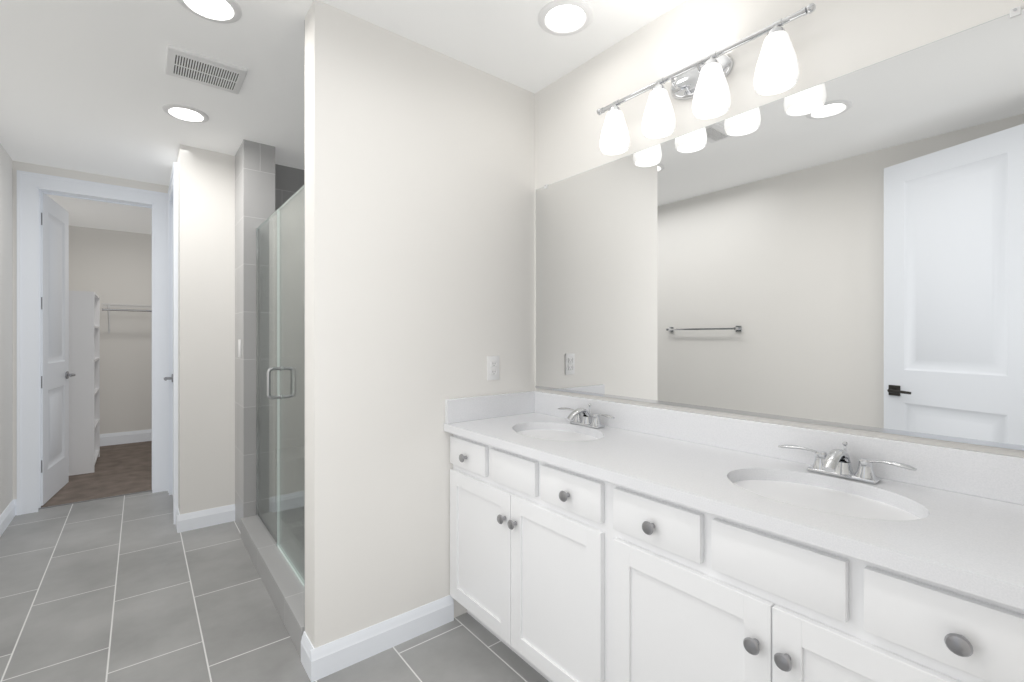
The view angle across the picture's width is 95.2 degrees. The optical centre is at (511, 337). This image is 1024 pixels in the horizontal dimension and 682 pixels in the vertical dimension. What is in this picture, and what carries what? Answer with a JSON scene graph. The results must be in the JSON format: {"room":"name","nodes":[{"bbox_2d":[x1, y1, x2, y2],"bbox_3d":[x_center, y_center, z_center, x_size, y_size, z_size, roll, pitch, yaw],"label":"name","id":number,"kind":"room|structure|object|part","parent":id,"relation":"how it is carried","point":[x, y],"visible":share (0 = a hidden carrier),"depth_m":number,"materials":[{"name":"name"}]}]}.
{"room":"bathroom","nodes":[
{"label":"bathroom","id":0,"kind":"room"},
{"bbox_2d":[0,144,12,514],"bbox_3d":[-2.365,0.005,1.760,0.110,2.490,8.900,0,0,-38],"label":"wall","id":1,"kind":"structure","parent":0,"point":[6,329],"depth_m":3.13,"materials":[{"name":"paint"}]},
{"bbox_2d":[0,499,16,536],"bbox_3d":[-2.067,1.195,1.499,0.030,0.110,4.580,0,0,-39],"label":"baseboard","id":2,"kind":"structure","parent":1,"relation":"attached to","point":[9,513],"depth_m":3.11,"materials":[{"name":"white paint"}]},
{"bbox_2d":[13,161,168,499],"bbox_3d":[-2.650,0.005,4.032,2.273,2.490,0.110,0,0,-38],"label":"wall","id":3,"kind":"structure","parent":0,"point":[48,170],"depth_m":3.29,"materials":[{"name":"paint"}]},
{"bbox_2d":[17,170,167,514],"bbox_3d":[-3.184,0.039,3.607,0.860,2.422,0.160,0,0,-38],"label":"door frame","id":4,"kind":"structure","parent":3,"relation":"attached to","point":[31,186],"depth_m":3.40,"materials":[{"name":"white paint"}]},
{"bbox_2d":[41,192,75,505],"bbox_3d":[-3.621,0.084,3.722,0.178,2.308,0.664,0,0,-38],"label":"closet door","id":5,"kind":"structure","parent":4,"relation":"attached to","point":[55,374],"depth_m":3.68,"materials":[{"name":"white paint"}]},
{"bbox_2d":[41,441,151,507],"bbox_3d":[-3.457,1.273,5.048,2.673,0.054,2.595,0,0,-38],"label":"floor","id":6,"kind":"structure","parent":0,"point":[122,469],"depth_m":4.15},
{"bbox_2d":[69,291,99,475],"bbox_3d":[-4.220,0.415,4.482,0.365,1.670,0.730,0,0,-38],"label":"shelving unit","id":7,"kind":"object","parent":6,"relation":"on","point":[84,381],"visible":0.46,"depth_m":4.27,"materials":[{"name":"white wood"}]},
{"bbox_2d":[69,226,151,433],"bbox_3d":[-4.125,0.005,5.887,2.273,2.490,0.110,0,0,-38],"label":"wall","id":8,"kind":"structure","parent":0,"point":[111,267],"depth_m":5.46,"materials":[{"name":"paint"}]},
{"bbox_2d":[100,429,151,445],"bbox_3d":[-4.086,1.180,5.838,2.273,0.140,0.015,0,0,-39],"label":"baseboard","id":9,"kind":"structure","parent":8,"relation":"attached to","point":[141,435],"depth_m":5.48,"materials":[{"name":"white paint"}]},
{"bbox_2d":[102,303,151,332],"bbox_3d":[-3.853,-0.215,5.838,1.901,0.330,0.302,0,0,-38],"label":"closet rod","id":10,"kind":"object","parent":8,"relation":"attached to","point":[108,309],"visible":0.23,"depth_m":5.31,"materials":[{"name":"white metal"}]},
{"bbox_2d":[176,151,178,507],"bbox_3d":[-2.459,0.005,3.501,0.110,2.490,0.960,0,0,-38],"label":"wall","id":11,"kind":"structure","parent":0,"point":[178,326],"depth_m":3.11,"materials":[{"name":"paint"}]},
{"bbox_2d":[164,162,177,523],"bbox_3d":[-2.478,0.039,3.478,0.170,2.422,0.834,0,0,-38],"label":"door","id":12,"kind":"structure","parent":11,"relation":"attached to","point":[173,336],"depth_m":3.13,"materials":[{"name":"white paint"}]},
{"bbox_3d":[-2.504,0.084,3.452,0.097,2.308,0.643,0,0,-38],"label":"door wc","id":13,"kind":"part","parent":12,"relation":"part of","materials":[{"name":"silver metal"}]},
{"bbox_2d":[179,144,234,514],"bbox_3d":[-1.631,0.005,3.475,1.373,2.490,0.110,0,0,-38],"label":"wall","id":14,"kind":"structure","parent":0,"point":[206,329],"depth_m":3.09,"materials":[{"name":"paint"}]},
{"bbox_2d":[176,504,234,532],"bbox_3d":[-2.016,1.195,3.090,0.322,0.110,0.015,0,0,-39],"label":"baseboard","id":15,"kind":"structure","parent":14,"relation":"attached to","point":[224,514],"depth_m":3.08,"materials":[{"name":"white paint"}]},
{"bbox_2d":[235,139,274,528],"bbox_3d":[-1.717,0.005,3.119,0.181,2.490,0.340,0,0,-38],"label":"tiled wall","id":16,"kind":"structure","parent":0,"point":[254,185],"depth_m":2.98,"materials":[{"name":"tile"}]},
{"bbox_2d":[238,340,240,356],"bbox_3d":[-1.770,0.072,3.033,0.008,0.115,0.070,0,0,-38],"label":"switch plate","id":17,"kind":"object","parent":16,"relation":"attached to","point":[239,348],"visible":1,"depth_m":3.02,"materials":[{"name":"white plastic"}]},
{"bbox_2d":[256,185,303,585],"bbox_3d":[-1.184,0.220,2.428,0.143,1.820,1.405,0,0,-38],"label":"glass enclosure","id":18,"kind":"object","parent":16,"relation":"on","point":[277,415],"visible":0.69,"depth_m":2.49,"materials":[{"name":"clear glass"}]},
{"bbox_2d":[0,491,548,681],"bbox_3d":[-0.656,1.275,1.526,2.673,0.050,6.405,0,0,-38],"label":"floor","id":19,"kind":"structure","parent":0,"point":[136,587],"depth_m":2.09,"materials":[{"name":"grey tile"}]},
{"bbox_2d":[240,511,303,656],"bbox_3d":[-1.181,1.190,2.430,0.198,0.120,1.406,0,0,-38],"label":"shower curb","id":20,"kind":"object","parent":19,"relation":"on","point":[284,586],"depth_m":2.29,"materials":[{"name":"tile"}]},
{"bbox_2d":[286,520,303,546],"bbox_3d":[-0.864,1.235,2.890,0.870,0.030,1.732,0,0,-38],"label":"shower floor","id":21,"kind":"structure","parent":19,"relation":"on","point":[297,530],"depth_m":2.97,"materials":[{"name":"grey tile"}]},
{"bbox_2d":[275,446,303,523],"bbox_3d":[-1.288,1.010,3.423,0.869,0.420,0.370,0,0,-38],"label":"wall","id":22,"kind":"structure","parent":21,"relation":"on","point":[299,488],"depth_m":3.08,"materials":[{"name":"tile"}]},
{"bbox_2d":[444,427,1023,681],"bbox_3d":[0.478,0.830,1.493,0.533,0.840,1.832,0,0,-38],"label":"bathroom vanity","id":23,"kind":"object","parent":19,"relation":"on","point":[594,540],"depth_m":1.19,"materials":[{"name":"white paint"}]},
{"bbox_2d":[444,411,1023,598],"bbox_3d":[0.479,0.394,1.494,0.530,0.033,1.832,0,0,-38],"label":"countertop","id":24,"kind":"structure","parent":23,"relation":"on","point":[964,536],"depth_m":1.11,"materials":[{"name":"white stone"}]},
{"bbox_2d":[512,423,599,442],"bbox_3d":[0.179,0.492,1.887,0.341,0.187,0.460,0,0,-38],"label":"sink","id":25,"kind":"object","parent":24,"relation":"in","point":[545,430],"depth_m":1.99,"materials":[{"name":"white ceramic"}]},
{"bbox_2d":[556,403,619,426],"bbox_3d":[0.286,0.336,1.972,0.140,0.082,0.314,0,0,-38],"label":"faucet","id":26,"kind":"object","parent":24,"relation":"on","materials":[{"name":"silver metal"}]},
{"bbox_2d":[724,467,931,530],"bbox_3d":[0.750,0.492,1.153,0.341,0.187,0.460,0,0,-38],"label":"sink","id":27,"kind":"object","parent":24,"relation":"in","point":[901,513],"depth_m":1.19,"materials":[{"name":"white ceramic"}]},
{"bbox_2d":[776,439,919,482],"bbox_3d":[0.865,0.336,1.244,0.140,0.082,0.314,0,0,-38],"label":"faucet","id":28,"kind":"object","parent":24,"relation":"on","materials":[{"name":"silver metal"}]},
{"bbox_2d":[275,164,298,448],"bbox_3d":[-1.402,0.006,3.577,0.883,2.488,0.014,0,0,-39],"label":"tiled wall","id":29,"kind":"structure","parent":0,"point":[289,182],"depth_m":3.39,"materials":[{"name":"grey tile"}]},
{"bbox_2d":[299,20,304,630],"bbox_3d":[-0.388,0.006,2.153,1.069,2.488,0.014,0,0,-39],"label":"wall","id":30,"kind":"structure","parent":0,"point":[301,172],"depth_m":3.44,"materials":[{"name":"white paint"}]},
{"bbox_2d":[0,0,685,233],"bbox_3d":[-1.464,-1.290,2.541,2.673,0.100,9.000,0,0,-38],"label":"ceiling","id":31,"kind":"structure","parent":0,"point":[89,86],"depth_m":2.12,"materials":[{"name":"white paint"}]},
{"bbox_2d":[162,104,208,122],"bbox_3d":[-1.804,-1.249,2.590,0.212,0.034,0.212,0,0,-38],"label":"recessed light","id":32,"kind":"object","parent":31,"relation":"in","point":[185,113],"visible":0.96,"depth_m":2.61,"materials":[{"name":"white plastic"}]},
{"bbox_2d":[165,45,247,93],"bbox_3d":[-1.418,-1.231,2.168,0.300,0.018,0.260,0,0,-38],"label":"ceiling vent","id":33,"kind":"object","parent":31,"relation":"in","point":[199,68],"visible":1,"depth_m":2.14,"materials":[{"name":"white plastic"}]},
{"bbox_2d":[177,0,241,22],"bbox_3d":[-1.126,-1.249,1.737,0.212,0.034,0.212,0,0,-38],"label":"recessed light","id":34,"kind":"object","parent":31,"relation":"in","point":[223,11],"visible":1,"depth_m":1.78,"materials":[{"name":"white plastic"}]},
{"bbox_2d":[538,0,592,35],"bbox_3d":[0.206,-1.249,1.813,0.212,0.034,0.212,0,0,-38],"label":"recessed light","id":35,"kind":"object","parent":31,"relation":"in","point":[563,17],"visible":1,"depth_m":1.83,"materials":[{"name":"white plastic"}]},
{"bbox_2d":[305,0,534,647],"bbox_3d":[-0.344,0.005,2.097,1.073,2.490,0.130,0,0,-38],"label":"wall","id":36,"kind":"structure","parent":0,"point":[419,233],"depth_m":1.91,"materials":[{"name":"paint"}]},
{"bbox_2d":[304,595,453,681],"bbox_3d":[-0.495,1.195,1.883,0.599,0.110,0.015,0,0,-39],"label":"baseboard","id":37,"kind":"structure","parent":36,"relation":"attached to","point":[323,661],"depth_m":1.84,"materials":[{"name":"white paint"}]},
{"bbox_2d":[487,356,498,379],"bbox_3d":[-0.087,0.145,2.212,0.070,0.114,0.009,0,0,-38],"label":"electrical outlet plate","id":38,"kind":"object","parent":36,"relation":"attached to","point":[492,367],"visible":1,"depth_m":2.21,"materials":[{"name":"white plastic"}]},
{"bbox_2d":[535,0,1023,456],"bbox_3d":[-0.500,0.005,3.244,0.110,2.490,8.900,0,0,-38],"label":"wall","id":39,"kind":"structure","parent":0,"point":[831,39],"depth_m":1.61,"materials":[{"name":"paint"}]},
{"bbox_2d":[597,3,815,154],"bbox_3d":[0.609,-0.863,1.622,0.172,0.254,0.794,0,0,-38],"label":"sconce","id":40,"kind":"object","parent":39,"relation":"attached to","point":[702,83],"visible":1,"depth_m":1.53,"materials":[{"name":"white glass"}]},
{"bbox_2d":[535,6,1023,450],"bbox_3d":[0.687,-0.248,1.652,0.012,1.009,1.820,0,0,-38],"label":"vanity mirror","id":41,"kind":"object","parent":39,"relation":"attached to","point":[846,251],"visible":1,"depth_m":1.36,"materials":[{"name":"grey mirror"}]}
]}

